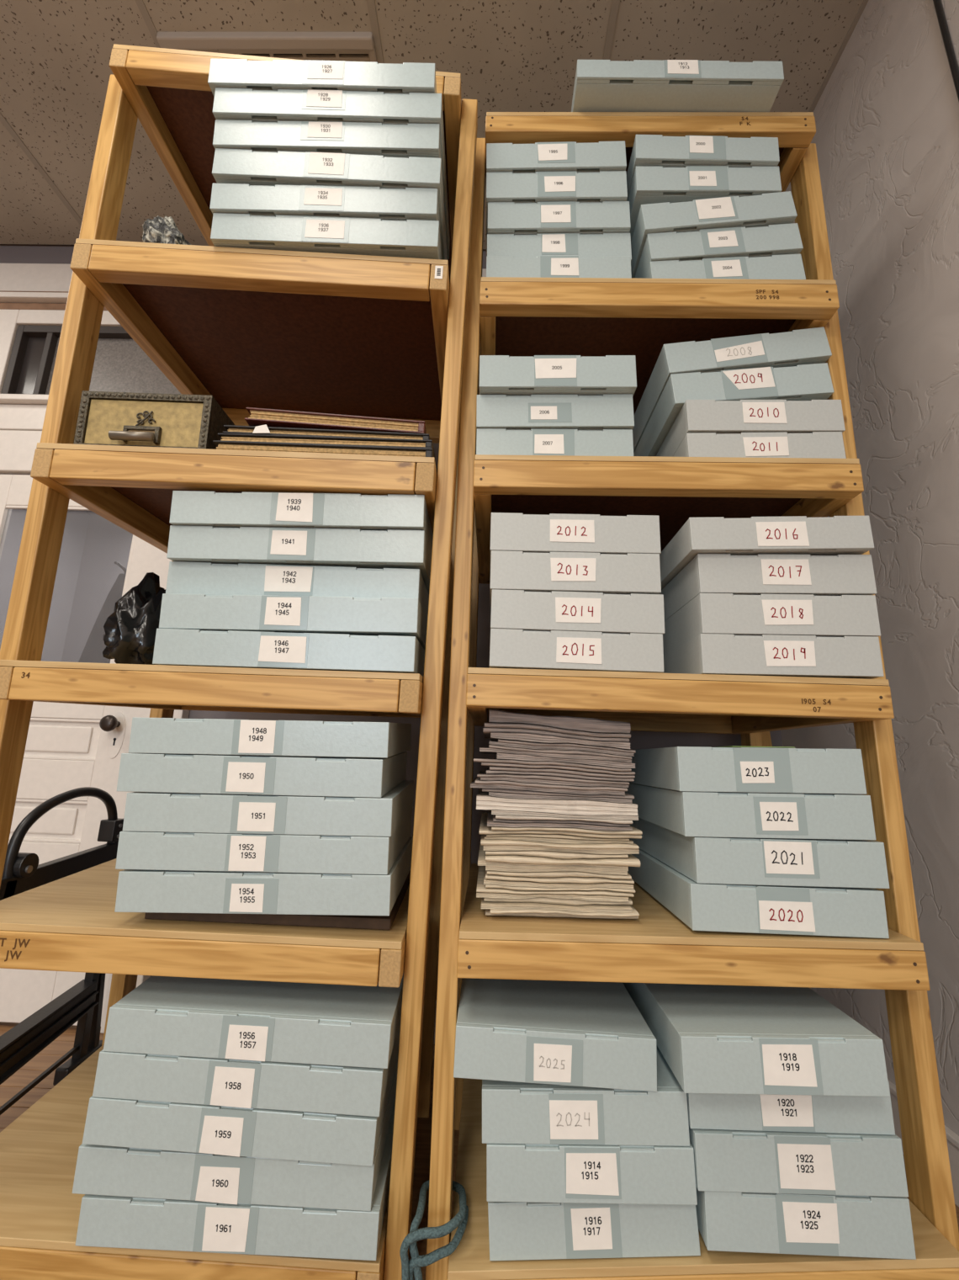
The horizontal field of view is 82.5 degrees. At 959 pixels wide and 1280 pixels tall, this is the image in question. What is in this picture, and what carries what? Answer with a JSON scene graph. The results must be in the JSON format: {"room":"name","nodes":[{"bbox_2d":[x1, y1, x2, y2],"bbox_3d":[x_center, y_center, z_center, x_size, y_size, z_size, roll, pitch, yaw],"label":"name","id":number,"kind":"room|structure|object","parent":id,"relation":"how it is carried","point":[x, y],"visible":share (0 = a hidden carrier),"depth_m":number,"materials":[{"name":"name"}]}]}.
{"room":"archive storage room","nodes":[
{"label":"archive storage room","id":0,"kind":"room"},
{"bbox_2d":[0,509,132,662],"bbox_3d":[-1.699,0.304,2.715,1.625,2.450,0.930,2,-12,1],"label":"wall","id":1,"kind":"structure","parent":0,"point":[87,572],"depth_m":3.25,"materials":[{"name":"grey paint"}]},
{"bbox_2d":[0,244,782,993],"bbox_3d":[-1.484,-0.303,2.317,5.300,3.380,0.100,2,-12,1],"label":"wall","id":2,"kind":"structure","parent":0,"point":[9,253],"depth_m":2.11,"materials":[{"name":"grey paint"}]},
{"bbox_2d":[0,474,172,1025],"bbox_3d":[-1.715,0.303,2.079,0.917,2.050,0.104,2,-12,1],"label":"door","id":3,"kind":"structure","parent":2,"relation":"in","point":[69,746],"depth_m":2.05,"materials":[{"name":"white paint"}]},
{"bbox_2d":[0,324,181,394],"bbox_3d":[-1.652,-1.223,2.434,0.861,0.360,0.050,2,-12,1],"label":"window","id":4,"kind":"structure","parent":2,"relation":"in","point":[120,364],"depth_m":2.44,"materials":[{"name":"glass"}]},
{"bbox_2d":[0,263,486,291],"bbox_3d":[-1.888,-1.670,2.557,4.400,0.185,0.030,2,-12,1],"label":"trim","id":5,"kind":"structure","parent":2,"relation":"attached to","point":[13,277],"depth_m":2.55,"materials":[{"name":"white paint"}]},
{"bbox_2d":[0,0,863,249],"bbox_3d":[-1.523,-2.985,-2.276,5.300,0.103,10.220,2,-12,1],"label":"ceiling","id":6,"kind":"structure","parent":0,"point":[509,55],"depth_m":1.83,"materials":[{"name":"tile"}]},
{"bbox_2d":[156,31,377,62],"bbox_3d":[-0.708,-1.941,2.151,0.724,0.052,0.695,2,-12,1],"label":"ceiling vent","id":7,"kind":"object","parent":6,"relation":"in","point":[347,46],"visible":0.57,"depth_m":1.82,"materials":[{"name":"beige metal"}]},
{"bbox_2d":[0,1021,958,1279],"bbox_3d":[-1.636,0.294,-2.992,5.300,0.061,10.220,2,-12,1],"label":"floor","id":8,"kind":"structure","parent":0,"point":[64,1043],"depth_m":1.49,"materials":[{"name":"brown wood"}]},
{"bbox_2d":[0,786,123,1115],"bbox_3d":[-1.183,0.839,1.518,0.066,0.830,0.598,2,-12,1],"label":"hand truck","id":9,"kind":"object","parent":8,"relation":"on","point":[82,1003],"visible":0.87,"depth_m":1.52,"materials":[{"name":"black paint"}]},
{"bbox_2d":[0,43,478,1279],"bbox_3d":[-0.522,-0.073,1.421,0.948,2.614,0.809,2,-12,0],"label":"shelf","id":10,"kind":"object","parent":8,"relation":"on","point":[382,337],"visible":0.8,"depth_m":1.16,"materials":[{"name":"brown wood"}]},
{"bbox_2d":[102,572,165,664],"bbox_3d":[-0.763,-0.041,1.272,0.133,0.230,0.238,3,-12,-3],"label":"sculpture","id":11,"kind":"object","parent":10,"relation":"on","point":[130,630],"visible":0.52,"depth_m":1.19,"materials":[{"name":"black"}]},
{"bbox_2d":[73,390,235,449],"bbox_3d":[-0.724,-0.446,1.313,0.282,0.154,0.326,2,-12,0],"label":"drawer box","id":12,"kind":"object","parent":10,"relation":"on","point":[104,417],"visible":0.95,"depth_m":1.18,"materials":[{"name":"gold metal"}]},
{"bbox_2d":[75,1099,395,1260],"bbox_3d":[-0.419,1.008,1.090,0.499,0.096,0.374,2,-12,0],"label":"box","id":13,"kind":"object","parent":10,"relation":"on","point":[104,1221],"visible":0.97,"depth_m":0.91,"materials":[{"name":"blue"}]},
{"bbox_2d":[72,1060,398,1210],"bbox_3d":[-0.431,0.935,1.101,0.503,0.101,0.374,2,-12,0],"label":"box","id":14,"kind":"object","parent":13,"relation":"on","point":[100,1170],"visible":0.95,"depth_m":0.92,"materials":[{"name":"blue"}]},
{"bbox_2d":[82,1035,399,1166],"bbox_3d":[-0.423,0.861,1.106,0.494,0.108,0.374,2,-12,0],"label":"box","id":15,"kind":"object","parent":14,"relation":"on","point":[232,1131],"visible":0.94,"depth_m":0.92,"materials":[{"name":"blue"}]},
{"bbox_2d":[92,1017,401,1116],"bbox_3d":[-0.414,0.790,1.119,0.493,0.105,0.374,2,-12,0],"label":"box","id":16,"kind":"object","parent":15,"relation":"on","point":[215,1081],"visible":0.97,"depth_m":0.94,"materials":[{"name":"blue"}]},
{"bbox_2d":[103,973,403,1068],"bbox_3d":[-0.404,0.720,1.131,0.495,0.102,0.374,2,-12,0],"label":"box","id":17,"kind":"object","parent":16,"relation":"on","point":[342,1025],"visible":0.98,"depth_m":0.95,"materials":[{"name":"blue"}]},
{"bbox_2d":[114,836,413,915],"bbox_3d":[-0.414,0.493,1.182,0.501,0.100,0.373,2,-12,0],"label":"box","id":18,"kind":"object","parent":10,"relation":"on","point":[138,890],"visible":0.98,"depth_m":1.00,"materials":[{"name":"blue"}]},
{"bbox_2d":[115,809,412,874],"bbox_3d":[-0.420,0.423,1.193,0.502,0.093,0.374,2,-12,0],"label":"box","id":19,"kind":"object","parent":18,"relation":"on","point":[136,850],"visible":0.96,"depth_m":1.01,"materials":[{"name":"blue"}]},
{"bbox_2d":[122,780,414,836],"bbox_3d":[-0.414,0.356,1.204,0.500,0.095,0.374,2,-12,0],"label":"box","id":20,"kind":"object","parent":19,"relation":"on","point":[145,811],"visible":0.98,"depth_m":1.02,"materials":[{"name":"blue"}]},
{"bbox_2d":[116,751,407,797],"bbox_3d":[-0.434,0.285,1.215,0.498,0.095,0.374,2,-12,0],"label":"box","id":21,"kind":"object","parent":20,"relation":"on","point":[159,772],"visible":0.99,"depth_m":1.03,"materials":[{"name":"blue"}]},
{"bbox_2d":[128,717,411,758],"bbox_3d":[-0.421,0.215,1.226,0.493,0.094,0.374,2,-12,0],"label":"box","id":22,"kind":"object","parent":21,"relation":"on","point":[172,735],"visible":1,"depth_m":1.04,"materials":[{"name":"grey"}]},
{"bbox_2d":[144,870,410,929],"bbox_3d":[-0.403,0.558,1.215,0.467,0.045,0.360,2,-12,0],"label":"portfolio","id":23,"kind":"object","parent":10,"relation":"on","point":[379,922],"visible":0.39,"depth_m":1.04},
{"bbox_2d":[152,628,425,677],"bbox_3d":[-0.383,0.049,1.255,0.512,0.092,0.374,2,-12,0],"label":"box","id":24,"kind":"object","parent":10,"relation":"on","point":[395,654],"visible":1,"depth_m":1.07,"materials":[{"name":"grey"}]},
{"bbox_2d":[159,593,427,651],"bbox_3d":[-0.380,-0.024,1.270,0.512,0.099,0.374,2,-12,0],"label":"box","id":25,"kind":"object","parent":24,"relation":"on","point":[344,615],"visible":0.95,"depth_m":1.09,"materials":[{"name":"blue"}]},
{"bbox_2d":[165,561,429,618],"bbox_3d":[-0.388,-0.093,1.318,0.524,0.093,0.374,2,-12,0],"label":"box","id":26,"kind":"object","parent":25,"relation":"on","point":[207,578],"visible":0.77,"depth_m":1.14,"materials":[{"name":"grey"}]},
{"bbox_2d":[166,525,431,594],"bbox_3d":[-0.380,-0.169,1.312,0.529,0.099,0.374,2,-12,0],"label":"box","id":27,"kind":"object","parent":26,"relation":"on","point":[290,546],"visible":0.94,"depth_m":1.13,"materials":[{"name":"grey"}]},
{"bbox_2d":[169,490,433,556],"bbox_3d":[-0.377,-0.242,1.313,0.524,0.101,0.374,2,-12,0],"label":"box","id":28,"kind":"object","parent":27,"relation":"on","point":[215,509],"visible":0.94,"depth_m":1.13,"materials":[{"name":"grey"}]},
{"bbox_2d":[212,440,434,456],"bbox_3d":[-0.331,-0.379,1.276,0.462,0.040,0.261,2,-12,0],"label":"book","id":29,"kind":"object","parent":10,"relation":"on","point":[231,445],"visible":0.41,"depth_m":1.15,"materials":[{"name":"paper"}]},
{"bbox_2d":[217,433,437,473],"bbox_3d":[-0.328,-0.401,1.284,0.456,0.036,0.261,2,-12,1],"label":"book","id":30,"kind":"object","parent":29,"relation":"on","point":[422,443],"visible":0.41,"depth_m":1.16,"materials":[{"name":"paper"}]},
{"bbox_2d":[223,424,430,440],"bbox_3d":[-0.328,-0.419,1.290,0.437,0.033,0.263,2,-12,-1],"label":"book","id":31,"kind":"object","parent":30,"relation":"on","point":[263,429],"visible":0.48,"depth_m":1.17,"materials":[{"name":"black fabric"}]},
{"bbox_2d":[244,407,426,433],"bbox_3d":[-0.312,-0.449,1.296,0.383,0.054,0.261,2,-12,-2],"label":"book","id":32,"kind":"object","parent":31,"relation":"on","point":[259,416],"visible":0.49,"depth_m":1.17,"materials":[{"name":"leather"}]},
{"bbox_2d":[210,212,441,259],"bbox_3d":[-0.340,-0.872,1.382,0.498,0.086,0.374,2,-12,0],"label":"box","id":33,"kind":"object","parent":10,"relation":"on","point":[408,238],"visible":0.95,"depth_m":1.20,"materials":[{"name":"grey"}]},
{"bbox_2d":[209,183,442,260],"bbox_3d":[-0.343,-0.942,1.384,0.498,0.092,0.374,2,-12,0],"label":"box","id":34,"kind":"object","parent":33,"relation":"on","point":[422,204],"visible":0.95,"depth_m":1.20,"materials":[{"name":"grey"}]},
{"bbox_2d":[212,148,447,260],"bbox_3d":[-0.337,-1.015,1.385,0.501,0.091,0.374,2,-12,0],"label":"box","id":35,"kind":"object","parent":34,"relation":"on","point":[230,166],"visible":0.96,"depth_m":1.20,"materials":[{"name":"grey"}]},
{"bbox_2d":[212,119,447,254],"bbox_3d":[-0.339,-1.089,1.391,0.499,0.096,0.374,2,-12,0],"label":"box","id":36,"kind":"object","parent":35,"relation":"on","point":[359,138],"visible":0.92,"depth_m":1.21,"materials":[{"name":"grey"}]},
{"bbox_2d":[212,87,450,259],"bbox_3d":[-0.337,-1.159,1.391,0.504,0.092,0.374,2,-12,0],"label":"box","id":37,"kind":"object","parent":36,"relation":"on","point":[229,103],"visible":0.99,"depth_m":1.21,"materials":[{"name":"grey"}]},
{"bbox_2d":[207,58,436,96],"bbox_3d":[-0.350,-1.227,1.393,0.501,0.094,0.374,2,-12,0],"label":"box","id":38,"kind":"object","parent":37,"relation":"on","point":[406,77],"visible":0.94,"depth_m":1.21,"materials":[{"name":"grey"}]},
{"bbox_2d":[425,111,958,1279],"bbox_3d":[0.397,-0.013,1.431,0.914,2.562,0.665,2,-12,1],"label":"shelf","id":39,"kind":"object","parent":8,"relation":"on","point":[512,316],"visible":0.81,"depth_m":1.11,"materials":[{"name":"brown wood"}]},
{"bbox_2d":[399,1179,468,1279],"bbox_3d":[-0.069,1.040,0.948,0.098,0.135,0.152,-1,-13,12],"label":"rope","id":40,"kind":"object","parent":39,"relation":"attached to","point":[412,1268],"visible":0.93,"depth_m":0.90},
{"bbox_2d":[476,428,633,456],"bbox_3d":[0.172,-0.381,1.463,0.350,0.081,0.501,1,-12,1],"label":"box","id":41,"kind":"object","parent":39,"relation":"on","point":[489,441],"visible":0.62,"depth_m":1.22,"materials":[{"name":"grey"}]},
{"bbox_2d":[476,393,634,430],"bbox_3d":[0.174,-0.464,1.475,0.353,0.081,0.501,0,-12,1],"label":"box","id":42,"kind":"object","parent":41,"relation":"on","point":[613,411],"visible":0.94,"depth_m":1.23,"materials":[{"name":"grey"}]},
{"bbox_2d":[479,355,637,396],"bbox_3d":[0.180,-0.551,1.470,0.351,0.081,0.501,1,-12,1],"label":"box","id":43,"kind":"object","parent":42,"relation":"on","point":[499,374],"visible":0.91,"depth_m":1.23,"materials":[{"name":"grey"}]},
{"bbox_2d":[486,255,632,278],"bbox_3d":[0.194,-0.832,1.551,0.346,0.080,0.501,1,-12,1],"label":"box","id":44,"kind":"object","parent":39,"relation":"on","point":[496,266],"visible":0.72,"depth_m":1.31,"materials":[{"name":"grey"}]},
{"bbox_2d":[487,233,632,261],"bbox_3d":[0.199,-0.910,1.582,0.353,0.080,0.501,0,-12,1],"label":"box","id":45,"kind":"object","parent":44,"relation":"on","point":[543,244],"visible":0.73,"depth_m":1.34,"materials":[{"name":"grey"}]},
{"bbox_2d":[488,201,631,235],"bbox_3d":[0.199,-0.992,1.587,0.349,0.080,0.501,0,-12,1],"label":"box","id":46,"kind":"object","parent":45,"relation":"on","point":[514,218],"visible":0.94,"depth_m":1.34,"materials":[{"name":"grey"}]},
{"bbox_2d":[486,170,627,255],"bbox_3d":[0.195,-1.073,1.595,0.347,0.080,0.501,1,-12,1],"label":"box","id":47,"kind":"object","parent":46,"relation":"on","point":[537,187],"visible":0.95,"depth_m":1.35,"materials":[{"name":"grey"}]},
{"bbox_2d":[486,141,626,173],"bbox_3d":[0.195,-1.155,1.604,0.347,0.080,0.501,0,-12,1],"label":"box","id":48,"kind":"object","parent":47,"relation":"on","point":[566,156],"visible":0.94,"depth_m":1.36,"materials":[{"name":"grey"}]},
{"bbox_2d":[485,908,638,918],"bbox_3d":[0.164,0.579,1.254,0.299,0.015,0.385,2,-12,1],"label":"newspaper","id":49,"kind":"object","parent":39,"relation":"on","point":[487,910],"visible":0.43,"depth_m":1.07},
{"bbox_2d":[481,897,639,916],"bbox_3d":[0.158,0.563,1.237,0.303,0.020,0.392,2,-12,1],"label":"newspaper","id":50,"kind":"object","parent":49,"relation":"on","point":[496,907],"visible":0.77,"depth_m":1.06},
{"bbox_2d":[483,896,632,905],"bbox_3d":[0.158,0.554,1.258,0.290,0.015,0.384,2,-12,1],"label":"newspaper","id":51,"kind":"object","parent":50,"relation":"on","point":[540,900],"visible":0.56,"depth_m":1.07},
{"bbox_2d":[476,865,634,901],"bbox_3d":[0.150,0.538,1.253,0.307,0.020,0.385,2,-12,1],"label":"newspaper","id":52,"kind":"object","parent":51,"relation":"on","point":[481,891],"visible":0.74,"depth_m":1.07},
{"bbox_2d":[483,865,635,892],"bbox_3d":[0.160,0.525,1.256,0.296,0.019,0.385,2,-12,1],"label":"newspaper","id":53,"kind":"object","parent":52,"relation":"on","point":[518,885],"visible":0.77,"depth_m":1.07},
{"bbox_2d":[485,870,634,883],"bbox_3d":[0.161,0.513,1.259,0.291,0.014,0.382,2,-12,1],"label":"newspaper","id":54,"kind":"object","parent":53,"relation":"on","point":[540,879],"visible":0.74,"depth_m":1.08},
{"bbox_2d":[487,870,632,879],"bbox_3d":[0.160,0.503,1.260,0.284,0.014,0.384,2,-12,1],"label":"newspaper","id":55,"kind":"object","parent":54,"relation":"on","point":[550,873],"visible":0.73,"depth_m":1.08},
{"bbox_2d":[478,837,628,875],"bbox_3d":[0.148,0.491,1.264,0.296,0.019,0.384,2,-12,1],"label":"newspaper","id":56,"kind":"object","parent":55,"relation":"on","point":[606,869],"visible":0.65,"depth_m":1.08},
{"bbox_2d":[485,853,640,866],"bbox_3d":[0.166,0.474,1.255,0.303,0.017,0.383,2,-12,1],"label":"newspaper","id":57,"kind":"object","parent":56,"relation":"on","point":[632,861],"visible":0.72,"depth_m":1.07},
{"bbox_2d":[485,849,628,859],"bbox_3d":[0.156,0.466,1.264,0.281,0.014,0.384,2,-12,1],"label":"newspaper","id":58,"kind":"object","parent":57,"relation":"on","point":[555,854],"visible":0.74,"depth_m":1.08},
{"bbox_2d":[480,833,639,854],"bbox_3d":[0.162,0.451,1.265,0.313,0.022,0.393,2,-12,1],"label":"newspaper","id":59,"kind":"object","parent":58,"relation":"on","point":[489,844],"visible":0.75,"depth_m":1.08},
{"bbox_2d":[484,833,633,844],"bbox_3d":[0.162,0.438,1.278,0.297,0.017,0.384,2,-12,1],"label":"newspaper","id":60,"kind":"object","parent":59,"relation":"on","point":[554,838],"visible":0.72,"depth_m":1.09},
{"bbox_2d":[479,812,642,839],"bbox_3d":[0.164,0.423,1.271,0.323,0.020,0.390,2,-12,1],"label":"newspaper","id":61,"kind":"object","parent":60,"relation":"on","point":[484,829],"visible":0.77,"depth_m":1.09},
{"bbox_2d":[487,809,632,830],"bbox_3d":[0.163,0.408,1.276,0.288,0.016,0.394,2,-12,1],"label":"newspaper","id":62,"kind":"object","parent":61,"relation":"on","point":[491,820],"visible":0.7,"depth_m":1.09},
{"bbox_2d":[491,809,638,823],"bbox_3d":[0.173,0.394,1.273,0.292,0.018,0.386,2,-12,1],"label":"newspaper","id":63,"kind":"object","parent":62,"relation":"on","point":[500,814],"visible":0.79,"depth_m":1.09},
{"bbox_2d":[476,787,637,815],"bbox_3d":[0.159,0.374,1.281,0.323,0.029,0.384,2,-12,1],"label":"newspaper","id":64,"kind":"object","parent":63,"relation":"on","point":[484,801],"visible":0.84,"depth_m":1.10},
{"bbox_2d":[482,787,634,803],"bbox_3d":[0.163,0.357,1.297,0.309,0.020,0.385,2,-12,1],"label":"newspaper","id":65,"kind":"object","parent":64,"relation":"on","point":[505,793],"visible":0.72,"depth_m":1.11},
{"bbox_2d":[470,776,627,795],"bbox_3d":[0.143,0.339,1.290,0.317,0.022,0.391,2,-12,1],"label":"newspaper","id":66,"kind":"object","parent":65,"relation":"on","point":[476,783],"visible":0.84,"depth_m":1.11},
{"bbox_2d":[477,770,629,787],"bbox_3d":[0.152,0.325,1.292,0.307,0.018,0.386,2,-12,1],"label":"newspaper","id":67,"kind":"object","parent":66,"relation":"on","point":[517,778],"visible":0.85,"depth_m":1.11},
{"bbox_2d":[486,765,635,781],"bbox_3d":[0.168,0.314,1.302,0.302,0.021,0.386,2,-12,1],"label":"newspaper","id":68,"kind":"object","parent":67,"relation":"on","point":[492,769],"visible":0.95,"depth_m":1.12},
{"bbox_2d":[473,758,635,775],"bbox_3d":[0.155,0.299,1.300,0.329,0.022,0.386,2,-12,1],"label":"newspaper","id":69,"kind":"object","parent":68,"relation":"on","point":[499,762],"visible":1,"depth_m":1.12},
{"bbox_2d":[495,752,635,768],"bbox_3d":[0.180,0.287,1.305,0.283,0.022,0.385,2,-12,1],"label":"newspaper","id":70,"kind":"object","parent":69,"relation":"on","point":[498,756],"visible":0.94,"depth_m":1.12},
{"bbox_2d":[479,744,632,762],"bbox_3d":[0.159,0.273,1.305,0.311,0.027,0.384,2,-12,1],"label":"newspaper","id":71,"kind":"object","parent":70,"relation":"on","point":[492,749],"visible":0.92,"depth_m":1.12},
{"bbox_2d":[489,738,635,756],"bbox_3d":[0.174,0.263,1.315,0.301,0.026,0.388,2,-12,1],"label":"newspaper","id":72,"kind":"object","parent":71,"relation":"on","point":[507,743],"visible":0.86,"depth_m":1.13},
{"bbox_2d":[490,732,630,749],"bbox_3d":[0.170,0.248,1.312,0.287,0.024,0.384,2,-12,1],"label":"newspaper","id":73,"kind":"object","parent":72,"relation":"on","point":[494,736],"visible":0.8,"depth_m":1.13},
{"bbox_2d":[483,722,631,742],"bbox_3d":[0.164,0.232,1.321,0.306,0.032,0.386,2,-12,1],"label":"newspaper","id":74,"kind":"object","parent":73,"relation":"on","point":[489,728],"visible":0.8,"depth_m":1.14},
{"bbox_2d":[488,708,631,733],"bbox_3d":[0.172,0.210,1.334,0.296,0.044,0.382,2,-12,1],"label":"newspaper","id":75,"kind":"object","parent":74,"relation":"on","point":[569,723],"visible":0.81,"depth_m":1.15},
{"bbox_2d":[489,628,663,673],"bbox_3d":[0.198,0.073,1.335,0.346,0.077,0.501,2,-12,2],"label":"box","id":76,"kind":"object","parent":39,"relation":"on","point":[515,649],"visible":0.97,"depth_m":1.09,"materials":[{"name":"cardboard"}]},
{"bbox_2d":[490,589,664,634],"bbox_3d":[0.203,-0.005,1.352,0.350,0.082,0.501,2,-12,2],"label":"box","id":77,"kind":"object","parent":76,"relation":"on","point":[512,609],"visible":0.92,"depth_m":1.11,"materials":[{"name":"cardboard"}]},
{"bbox_2d":[490,550,661,616],"bbox_3d":[0.202,-0.089,1.371,0.349,0.083,0.501,1,-12,1],"label":"box","id":78,"kind":"object","parent":77,"relation":"on","point":[555,571],"visible":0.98,"depth_m":1.13,"materials":[{"name":"cardboard"}]},
{"bbox_2d":[490,512,660,557],"bbox_3d":[0.205,-0.172,1.389,0.354,0.084,0.501,1,-12,1],"label":"box","id":79,"kind":"object","parent":78,"relation":"on","point":[509,531],"visible":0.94,"depth_m":1.15,"materials":[{"name":"cardboard"}]},
{"bbox_2d":[488,1201,701,1260],"bbox_3d":[0.191,1.018,1.139,0.346,0.101,0.501,2,-12,1],"label":"box","id":80,"kind":"object","parent":39,"relation":"on","point":[517,1230],"visible":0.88,"depth_m":0.89,"materials":[{"name":"grey"}]},
{"bbox_2d":[486,1142,697,1205],"bbox_3d":[0.187,0.931,1.141,0.344,0.089,0.501,2,-12,1],"label":"box","id":81,"kind":"object","parent":80,"relation":"on","point":[515,1172],"visible":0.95,"depth_m":0.90,"materials":[{"name":"grey"}]},
{"bbox_2d":[482,1044,690,1146],"bbox_3d":[0.181,0.854,1.160,0.348,0.090,0.501,2,-12,1],"label":"box","id":82,"kind":"object","parent":81,"relation":"on","point":[513,1112],"visible":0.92,"depth_m":0.92,"materials":[{"name":"grey"}]},
{"bbox_2d":[453,977,657,1091],"bbox_3d":[0.134,0.767,1.176,0.344,0.079,0.501,3,-12,2],"label":"box","id":83,"kind":"object","parent":82,"relation":"on","point":[577,1033],"visible":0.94,"depth_m":0.94,"materials":[{"name":"grey"}]},
{"bbox_2d":[571,59,784,111],"bbox_3d":[0.487,-1.339,1.500,0.493,0.057,0.371,2,-12,2],"label":"box","id":84,"kind":"object","parent":39,"relation":"on","point":[600,85],"visible":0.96,"depth_m":1.33,"materials":[{"name":"grey"}]},
{"bbox_2d":[645,254,806,279],"bbox_3d":[0.597,-0.830,1.550,0.367,0.101,0.501,2,-12,1],"label":"box","id":85,"kind":"object","parent":39,"relation":"on","point":[787,266],"visible":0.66,"depth_m":1.31,"materials":[{"name":"grey"}]},
{"bbox_2d":[634,223,803,278],"bbox_3d":[0.596,-0.909,1.561,0.370,0.110,0.501,2,-12,1],"label":"box","id":86,"kind":"object","parent":85,"relation":"on","point":[782,239],"visible":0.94,"depth_m":1.32,"materials":[{"name":"grey"}]},
{"bbox_2d":[631,191,797,278],"bbox_3d":[0.584,-0.988,1.568,0.374,0.119,0.501,2,-12,1],"label":"box","id":87,"kind":"object","parent":86,"relation":"on","point":[765,209],"visible":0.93,"depth_m":1.32,"materials":[{"name":"grey"}]},
{"bbox_2d":[627,165,781,240],"bbox_3d":[0.566,-1.081,1.586,0.351,0.075,0.501,1,-12,1],"label":"box","id":88,"kind":"object","parent":87,"relation":"on","point":[650,184],"visible":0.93,"depth_m":1.34,"materials":[{"name":"grey"}]},
{"bbox_2d":[626,134,780,201],"bbox_3d":[0.566,-1.161,1.592,0.349,0.074,0.501,3,-12,2],"label":"box","id":89,"kind":"object","parent":88,"relation":"on","point":[648,150],"visible":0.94,"depth_m":1.35,"materials":[{"name":"grey"}]},
{"bbox_2d":[627,848,889,938],"bbox_3d":[0.566,0.545,1.236,0.349,0.079,0.501,2,-12,1],"label":"box","id":90,"kind":"object","parent":39,"relation":"on","point":[836,911],"visible":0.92,"depth_m":0.99,"materials":[{"name":"grey"}]},
{"bbox_2d":[629,817,889,888],"bbox_3d":[0.580,0.465,1.253,0.348,0.080,0.501,1,-12,1],"label":"box","id":91,"kind":"object","parent":90,"relation":"on","point":[786,862],"visible":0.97,"depth_m":1.01,"materials":[{"name":"grey"}]},
{"bbox_2d":[622,782,876,839],"bbox_3d":[0.567,0.384,1.271,0.352,0.081,0.501,1,-12,1],"label":"box","id":92,"kind":"object","parent":91,"relation":"on","point":[794,815],"visible":0.96,"depth_m":1.03,"materials":[{"name":"grey"}]},
{"bbox_2d":[621,746,866,794],"bbox_3d":[0.562,0.302,1.289,0.351,0.084,0.501,1,-12,1],"label":"box","id":93,"kind":"object","parent":92,"relation":"on","point":[679,768],"visible":0.97,"depth_m":1.05,"materials":[{"name":"grey"}]},
{"bbox_2d":[673,431,846,458],"bbox_3d":[0.641,-0.373,1.457,0.344,0.078,0.501,0,-12,1],"label":"box","id":94,"kind":"object","parent":39,"relation":"on","point":[815,444],"visible":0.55,"depth_m":1.22,"materials":[{"name":"cardboard"}]},
{"bbox_2d":[656,399,845,456],"bbox_3d":[0.647,-0.453,1.472,0.347,0.078,0.501,1,-12,1],"label":"box","id":95,"kind":"object","parent":94,"relation":"on","point":[695,416],"visible":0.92,"depth_m":1.23,"materials":[{"name":"cardboard"}]},
{"bbox_2d":[633,362,834,456],"bbox_3d":[0.635,-0.541,1.508,0.372,0.114,0.501,2,-12,1],"label":"box","id":96,"kind":"object","parent":95,"relation":"on","point":[803,382],"visible":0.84,"depth_m":1.27,"materials":[{"name":"grey"}]},
{"bbox_2d":[632,327,832,452],"bbox_3d":[0.632,-0.626,1.523,0.388,0.131,0.501,2,-12,1],"label":"box","id":97,"kind":"object","parent":96,"relation":"on","point":[809,346],"visible":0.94,"depth_m":1.28,"materials":[{"name":"grey"}]},
{"bbox_2d":[662,633,884,679],"bbox_3d":[0.622,0.083,1.325,0.351,0.080,0.501,1,-12,1],"label":"box","id":98,"kind":"object","parent":39,"relation":"on","point":[719,654],"visible":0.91,"depth_m":1.08,"materials":[{"name":"cardboard"}]},
{"bbox_2d":[663,593,881,655],"bbox_3d":[0.628,0.001,1.343,0.352,0.084,0.501,1,-12,1],"label":"box","id":99,"kind":"object","parent":98,"relation":"on","point":[729,613],"visible":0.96,"depth_m":1.10,"materials":[{"name":"cardboard"}]},
{"bbox_2d":[659,553,877,621],"bbox_3d":[0.632,-0.083,1.361,0.354,0.084,0.501,0,-12,1],"label":"box","id":100,"kind":"object","parent":99,"relation":"on","point":[839,575],"visible":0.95,"depth_m":1.12,"materials":[{"name":"cardboard"}]},
{"bbox_2d":[659,515,874,589],"bbox_3d":[0.621,-0.166,1.360,0.369,0.084,0.501,2,-12,1],"label":"box","id":101,"kind":"object","parent":100,"relation":"on","point":[836,535],"visible":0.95,"depth_m":1.12,"materials":[{"name":"cardboard"}]},
{"bbox_2d":[695,1185,916,1259],"bbox_3d":[0.533,0.991,1.120,0.327,0.081,0.501,1,-12,1],"label":"box","id":102,"kind":"object","parent":39,"relation":"on","point":[815,1224],"visible":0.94,"depth_m":0.88,"materials":[{"name":"grey"}]},
{"bbox_2d":[689,1125,908,1197],"bbox_3d":[0.528,0.909,1.135,0.336,0.080,0.501,0,-12,1],"label":"box","id":103,"kind":"object","parent":102,"relation":"on","point":[725,1160],"visible":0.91,"depth_m":0.89,"materials":[{"name":"grey"}]},
{"bbox_2d":[686,1083,895,1135],"bbox_3d":[0.525,0.831,1.159,0.336,0.078,0.501,1,-12,1],"label":"box","id":104,"kind":"object","parent":103,"relation":"on","point":[837,1114],"visible":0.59,"depth_m":0.91,"materials":[{"name":"grey"}]},
{"bbox_2d":[622,982,890,1096],"bbox_3d":[0.495,0.739,1.123,0.325,0.081,0.501,0,-12,1],"label":"box","id":105,"kind":"object","parent":104,"relation":"on","point":[714,1038],"visible":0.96,"depth_m":0.89,"materials":[{"name":"grey"}]},
{"bbox_2d":[780,0,958,1136],"bbox_3d":[1.120,-1.308,-2.694,0.100,3.380,10.220,2,-12,1],"label":"wall","id":106,"kind":"structure","parent":0,"point":[886,138],"depth_m":1.46,"materials":[{"name":"paint"}]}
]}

